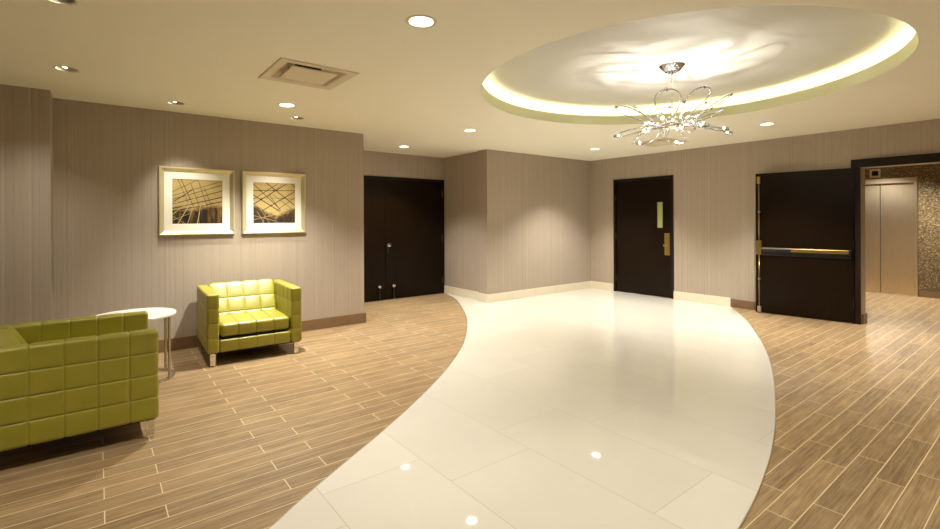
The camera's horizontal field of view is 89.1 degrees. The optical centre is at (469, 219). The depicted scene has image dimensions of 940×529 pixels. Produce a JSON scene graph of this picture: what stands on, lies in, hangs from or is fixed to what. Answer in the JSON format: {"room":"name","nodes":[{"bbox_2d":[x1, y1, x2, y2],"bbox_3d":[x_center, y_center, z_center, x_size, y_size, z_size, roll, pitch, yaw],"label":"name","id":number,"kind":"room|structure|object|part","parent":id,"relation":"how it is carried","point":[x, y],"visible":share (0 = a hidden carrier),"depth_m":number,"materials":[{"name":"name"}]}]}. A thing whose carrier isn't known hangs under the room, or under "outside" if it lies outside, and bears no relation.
{"room":"lobby","nodes":[
{"label":"lobby","id":0,"kind":"room"},
{"bbox_2d":[0,84,53,324],"bbox_3d":[-5.309,0.133,3.283,3.680,2.539,0.486,0,0,-38],"label":"wall pier","id":1,"kind":"object","parent":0,"point":[26,114],"visible":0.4,"depth_m":4.13,"materials":[{"name":"paper"}]},
{"bbox_2d":[53,98,363,339],"bbox_3d":[-3.111,0.123,6.021,3.155,2.539,1.423,0,0,-38],"label":"wall","id":2,"kind":"structure","parent":0,"point":[110,254],"depth_m":5.10,"materials":[{"name":"paper"}]},
{"bbox_2d":[158,166,234,235],"bbox_3d":[-2.965,-0.193,5.207,0.725,0.725,0.039,0,0,-38],"label":"framed picture","id":3,"kind":"object","parent":2,"relation":"attached to","point":[190,201],"visible":1,"depth_m":5.20},
{"bbox_2d":[172,179,221,223],"bbox_3d":[-2.973,-0.193,5.217,0.479,0.479,0.011,0,0,-38],"label":"art print","id":4,"kind":"object","parent":3,"relation":"attached to","point":[194,201],"depth_m":5.20},
{"bbox_2d":[158,312,365,352],"bbox_3d":[-3.072,1.327,6.008,3.153,0.132,1.402,0,0,-38],"label":"baseboard","id":5,"kind":"structure","parent":2,"relation":"attached to","point":[179,343],"depth_m":5.98,"materials":[{"name":"brown wood"}]},
{"bbox_2d":[242,171,305,233],"bbox_3d":[-2.331,-0.196,5.703,0.725,0.725,0.039,0,0,-38],"label":"framed picture","id":6,"kind":"object","parent":2,"relation":"attached to","point":[272,202],"visible":1,"depth_m":5.70},
{"bbox_2d":[253,182,294,222],"bbox_3d":[-2.339,-0.196,5.713,0.479,0.479,0.011,0,0,-38],"label":"art print","id":7,"kind":"object","parent":6,"relation":"attached to","point":[273,202],"depth_m":5.70},
{"bbox_2d":[0,293,466,528],"bbox_3d":[-1.013,1.384,4.217,11.990,0.001,7.300,0,0,-38],"label":"floor","id":8,"kind":"structure","parent":0,"point":[237,442],"depth_m":3.09,"materials":[{"name":"brown wood"}]},
{"bbox_2d":[0,311,158,452],"bbox_3d":[-2.574,1.039,3.121,0.835,0.704,0.876,0,0,-38],"label":"armchair","id":9,"kind":"object","parent":8,"relation":"on","point":[60,379],"visible":1,"depth_m":2.83,"materials":[{"name":"green leather"}]},
{"bbox_3d":[-2.794,0.980,2.950,0.278,0.584,0.664,0,0,-38],"label":"backrest","id":10,"kind":"part","parent":9,"relation":"part of","materials":[{"name":"green leather"}]},
{"bbox_3d":[-2.809,0.988,3.424,0.832,0.562,0.109,0,0,-38],"label":"armrest","id":11,"kind":"part","parent":9,"relation":"part of","materials":[{"name":"green leather"}]},
{"bbox_3d":[-2.044,1.327,3.048,0.046,0.124,0.046,0,0,-38],"label":"leg","id":12,"kind":"part","parent":9,"relation":"part of","materials":[{"name":"silver metal"}]},
{"bbox_2d":[95,308,175,383],"bbox_3d":[-2.912,1.107,4.149,0.616,0.570,0.616,0,0,-38],"label":"side table","id":13,"kind":"object","parent":8,"relation":"on","point":[153,313],"visible":0.4,"depth_m":4.21,"materials":[{"name":"white laminate"}]},
{"bbox_3d":[-2.810,1.113,4.407,0.022,0.537,0.023,0,0,-38],"label":"post","id":14,"kind":"part","parent":13,"relation":"part of","materials":[{"name":"metal"}]},
{"bbox_3d":[-2.637,1.113,4.185,0.022,0.537,0.023,0,0,-38],"label":"post","id":15,"kind":"part","parent":13,"relation":"part of","materials":[{"name":"metal"}]},
{"bbox_2d":[197,279,301,366],"bbox_3d":[-2.344,1.038,5.052,0.876,0.704,0.835,0,0,-35],"label":"armchair","id":16,"kind":"object","parent":8,"relation":"on","point":[247,314],"visible":1,"depth_m":4.92,"materials":[{"name":"green leather"}]},
{"bbox_3d":[-2.656,0.987,4.829,0.109,0.562,0.832,0,0,-35],"label":"armrest","id":17,"kind":"part","parent":16,"relation":"part of","materials":[{"name":"green leather"}]},
{"bbox_3d":[-2.440,1.328,4.527,0.046,0.124,0.046,0,0,-35],"label":"leg","id":18,"kind":"part","parent":16,"relation":"part of","materials":[{"name":"silver metal"}]},
{"bbox_3d":[-2.506,0.979,5.279,0.664,0.584,0.278,0,0,-35],"label":"backrest","id":19,"kind":"part","parent":16,"relation":"part of","materials":[{"name":"green leather"}]},
{"bbox_2d":[219,309,288,336],"bbox_3d":[-2.270,1.062,4.948,0.651,0.137,0.540,0,0,-35],"label":"seat cushion","id":20,"kind":"object","parent":16,"relation":"on","point":[254,322],"depth_m":4.80,"materials":[{"name":"green leather"}]},
{"bbox_3d":[-2.262,1.207,4.938,0.658,0.118,0.530,0,0,-35],"label":"seat rail","id":21,"kind":"part","parent":16,"relation":"part of","materials":[{"name":"green leather"}]},
{"bbox_3d":[-2.031,0.985,5.273,0.109,0.562,0.832,0,0,-35],"label":"armrest","id":22,"kind":"part","parent":16,"relation":"part of","materials":[{"name":"green leather"}]},
{"bbox_3d":[-1.816,1.326,4.971,0.046,0.124,0.046,0,0,-35],"label":"leg","id":23,"kind":"part","parent":16,"relation":"part of","materials":[{"name":"silver metal"}]},
{"bbox_2d":[268,293,467,528],"bbox_3d":[-1.209,1.383,3.503,1.475,0.004,10.831,0,0,16],"label":"trim","id":24,"kind":"structure","parent":8,"relation":"attached to","point":[446,293],"depth_m":2.92,"materials":[{"name":"silver metal"}]},
{"bbox_2d":[364,151,443,179],"bbox_3d":[-1.489,0.117,8.287,2.433,2.539,0.149,0,0,-38],"label":"wall","id":25,"kind":"structure","parent":0,"point":[384,164],"depth_m":8.43,"materials":[{"name":"paper"}]},
{"bbox_2d":[364,175,444,301],"bbox_3d":[-1.405,0.325,8.269,2.301,2.122,0.182,0,0,-38],"label":"door","id":26,"kind":"structure","parent":25,"relation":"in","point":[404,217],"depth_m":8.41,"materials":[{"name":"paint"}]},
{"bbox_2d":[0,0,939,160],"bbox_3d":[0.183,-1.160,2.844,12.200,0.001,10.950,0,0,-38],"label":"ceiling","id":27,"kind":"structure","parent":0,"point":[419,89],"depth_m":3.55,"materials":[{"name":"paint"}]},
{"bbox_2d":[47,0,78,5],"bbox_3d":[-2.139,-1.194,2.482,0.160,0.093,0.160,0,0,-38],"label":"recessed light","id":28,"kind":"object","parent":27,"relation":"attached to","point":[62,2],"visible":1,"depth_m":2.54,"materials":[{"name":"paint"}]},
{"bbox_2d":[53,66,79,72],"bbox_3d":[-3.071,-1.190,3.638,0.160,0.093,0.160,0,0,-38],"label":"recessed light","id":29,"kind":"object","parent":27,"relation":"attached to","point":[61,68],"visible":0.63,"depth_m":3.67,"materials":[{"name":"paint"}]},
{"bbox_2d":[167,101,184,104],"bbox_3d":[-2.897,-1.190,4.703,0.160,0.093,0.160,0,0,-38],"label":"recessed light","id":30,"kind":"object","parent":27,"relation":"attached to","point":[169,102],"visible":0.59,"depth_m":4.74,"materials":[{"name":"paint"}]},
{"bbox_2d":[277,103,296,106],"bbox_3d":[-1.842,-1.187,4.804,0.184,0.079,0.184,0,0,-38],"label":"recessed light","id":31,"kind":"object","parent":27,"relation":"in","point":[278,104],"visible":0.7,"depth_m":4.83,"materials":[{"name":"paint"}]},
{"bbox_2d":[289,116,303,119],"bbox_3d":[-1.964,-1.194,5.417,0.160,0.093,0.160,0,0,-38],"label":"recessed light","id":32,"kind":"object","parent":27,"relation":"attached to","point":[293,117],"visible":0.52,"depth_m":5.47,"materials":[{"name":"paint"}]},
{"bbox_2d":[258,57,358,89],"bbox_3d":[-1.293,-1.182,3.816,0.600,0.076,0.600,0,0,-38],"label":"ceiling vent","id":33,"kind":"object","parent":27,"relation":"in","point":[285,70],"visible":0.98,"depth_m":3.81,"materials":[{"name":"metal"}]},
{"bbox_3d":[-1.293,-1.149,3.816,0.356,0.010,0.356,0,0,-38],"label":"plate","id":34,"kind":"part","parent":33,"relation":"part of","materials":[{"name":"paint"}]},
{"bbox_2d":[405,15,436,27],"bbox_3d":[-0.285,-1.193,2.791,0.184,0.079,0.184,0,0,-38],"label":"recessed light","id":35,"kind":"object","parent":27,"relation":"in","point":[418,21],"visible":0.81,"depth_m":2.81,"materials":[{"name":"paint"}]},
{"bbox_2d":[463,129,476,131],"bbox_3d":[0.001,-1.194,6.210,0.184,0.079,0.184,0,0,-38],"label":"recessed light","id":36,"kind":"object","parent":27,"relation":"in","point":[465,130],"visible":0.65,"depth_m":6.26,"materials":[{"name":"paint"}]},
{"bbox_2d":[632,138,688,146],"bbox_3d":[2.891,-1.199,7.254,0.600,0.076,0.600,0,0,-38],"label":"ceiling vent","id":37,"kind":"object","parent":27,"relation":"in","point":[657,142],"visible":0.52,"depth_m":7.22,"materials":[{"name":"paint"}]},
{"bbox_3d":[2.892,-1.166,7.254,0.356,0.010,0.356,0,0,-38],"label":"plate","id":38,"kind":"part","parent":37,"relation":"part of","materials":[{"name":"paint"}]},
{"bbox_2d":[758,122,775,125],"bbox_3d":[3.655,-1.210,5.875,0.184,0.079,0.184,0,0,-38],"label":"recessed light","id":39,"kind":"object","parent":27,"relation":"in","point":[771,123],"visible":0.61,"depth_m":5.91,"materials":[{"name":"paint"}]},
{"bbox_2d":[444,149,590,293],"bbox_3d":[0.895,0.107,9.310,2.700,2.539,1.475,0,0,-38],"label":"wall pier","id":40,"kind":"object","parent":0,"point":[513,221],"visible":0.8,"depth_m":8.53,"materials":[{"name":"paper"}]},
{"bbox_2d":[444,281,590,302],"bbox_3d":[0.942,1.305,9.221,2.700,0.137,1.327,0,0,-38],"label":"baseboard","id":41,"kind":"object","parent":40,"relation":"attached to","point":[487,298],"visible":0.99,"depth_m":8.51,"materials":[{"name":"beige tile"}]},
{"bbox_2d":[269,288,774,528],"bbox_3d":[0.406,1.377,3.193,4.770,0.003,13.349,0,0,16],"label":"floor","id":42,"kind":"structure","parent":0,"point":[589,408],"depth_m":3.08,"materials":[{"name":"tile"}]},
{"bbox_2d":[481,5,917,124],"bbox_3d":[1.735,-1.269,4.235,3.800,0.206,3.800,0,0,-38],"label":"ceiling","id":43,"kind":"structure","parent":0,"point":[768,57],"depth_m":4.16,"materials":[{"name":"paint"}]},
{"bbox_2d":[613,61,732,145],"bbox_3d":[1.797,-1.047,4.233,0.851,0.652,0.894,0,0,-38],"label":"chandelier","id":44,"kind":"object","parent":43,"relation":"hanging from","point":[672,67],"visible":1,"depth_m":4.17,"materials":[{"name":"silver metal"}]},
{"bbox_2d":[590,119,939,323],"bbox_3d":[4.889,0.090,6.565,0.210,2.539,10.720,0,0,-38],"label":"wall","id":45,"kind":"structure","parent":0,"point":[714,187],"depth_m":7.51,"materials":[{"name":"paper"}]},
{"bbox_2d":[613,175,673,298],"bbox_3d":[3.134,0.303,8.664,0.170,2.122,1.195,0,0,-38],"label":"door","id":46,"kind":"structure","parent":45,"relation":"in","point":[643,208],"depth_m":8.61,"materials":[{"name":"paint"}]},
{"bbox_3d":[3.346,-0.079,8.397,0.006,0.458,0.117,0,0,-38],"label":"vision pane","id":47,"kind":"part","parent":46,"relation":"part of","materials":[{"name":"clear glass"}]},
{"bbox_3d":[3.418,0.431,8.274,0.012,0.380,0.097,0,0,-38],"label":"handle plate","id":48,"kind":"part","parent":46,"relation":"part of","materials":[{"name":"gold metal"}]},
{"bbox_2d":[591,281,866,323],"bbox_3d":[3.820,1.294,7.920,0.232,0.140,4.311,0,0,-38],"label":"baseboard","id":49,"kind":"structure","parent":45,"relation":"attached to","point":[708,299],"depth_m":7.69,"materials":[{"name":"beige tile"}]},
{"bbox_2d":[755,168,854,322],"bbox_3d":[4.586,0.341,6.597,1.132,2.020,0.107,0,0,45],"label":"door","id":50,"kind":"structure","parent":45,"relation":"in","point":[805,219],"depth_m":6.56,"materials":[{"name":"brown wood"}]},
{"bbox_3d":[4.213,0.882,6.955,0.014,0.750,0.015,0,0,45],"label":"vertical rod","id":51,"kind":"part","parent":50,"relation":"part of","materials":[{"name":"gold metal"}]},
{"bbox_3d":[4.209,-0.108,6.955,0.014,0.830,0.015,0,0,45],"label":"vertical rod","id":52,"kind":"part","parent":50,"relation":"part of","materials":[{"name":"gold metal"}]},
{"bbox_2d":[851,153,939,324],"bbox_3d":[5.749,0.288,5.259,0.045,2.135,2.484,0,0,-38],"label":"door frame","id":53,"kind":"structure","parent":45,"relation":"attached to","point":[856,164],"depth_m":6.17,"materials":[{"name":"paint"}]},
{"bbox_3d":[5.023,0.294,6.208,0.020,2.130,0.090,0,0,-38],"label":"jamb casing","id":54,"kind":"part","parent":53,"relation":"part of","materials":[{"name":"paint"}]},
{"bbox_3d":[5.745,-0.727,5.259,0.045,0.105,2.484,0,0,-38],"label":"head casing","id":55,"kind":"part","parent":53,"relation":"part of","materials":[{"name":"paint"}]},
{"bbox_2d":[634,292,939,528],"bbox_3d":[2.019,1.372,3.351,15.700,0.001,9.200,0,0,-38],"label":"floor","id":56,"kind":"structure","parent":0,"point":[856,445],"depth_m":3.25,"materials":[{"name":"brown wood"}]},
{"bbox_2d":[733,308,775,528],"bbox_3d":[1.081,1.373,2.127,0.531,0.004,12.196,0,0,32],"label":"trim","id":57,"kind":"structure","parent":56,"relation":"attached to","point":[749,509],"depth_m":2.74,"materials":[{"name":"silver metal"}]},
{"bbox_2d":[865,164,939,296],"bbox_3d":[8.365,0.076,7.810,0.200,2.539,8.400,0,0,-38],"label":"wall","id":58,"kind":"structure","parent":0,"point":[928,175],"depth_m":8.24,"materials":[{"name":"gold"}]},
{"bbox_2d":[869,169,879,177],"bbox_3d":[7.455,-0.846,8.790,0.021,0.156,0.156,0,0,-38],"label":"indicator","id":59,"kind":"object","parent":58,"relation":"attached to","point":[873,173],"visible":1,"depth_m":8.79,"materials":[{"name":"metal"}]},
{"bbox_2d":[865,177,917,296],"bbox_3d":[7.546,0.303,8.778,0.138,2.090,1.030,0,0,-38],"label":"door","id":60,"kind":"structure","parent":58,"relation":"in","point":[892,267],"depth_m":8.65,"materials":[{"name":"metal"}]},
{"bbox_3d":[7.411,0.346,8.966,0.030,1.994,0.456,0,0,-38],"label":"panel","id":61,"kind":"part","parent":60,"relation":"part of","materials":[{"name":"metal"}]},
{"bbox_3d":[7.697,0.345,8.601,0.030,1.994,0.456,0,0,-38],"label":"panel","id":62,"kind":"part","parent":60,"relation":"part of","materials":[{"name":"metal"}]},
{"bbox_2d":[919,291,939,298],"bbox_3d":[8.283,1.293,7.742,0.020,0.105,8.400,0,0,-38],"label":"baseboard","id":63,"kind":"structure","parent":58,"relation":"attached to","point":[927,294],"depth_m":8.21,"materials":[{"name":"brown wood"}]}
]}

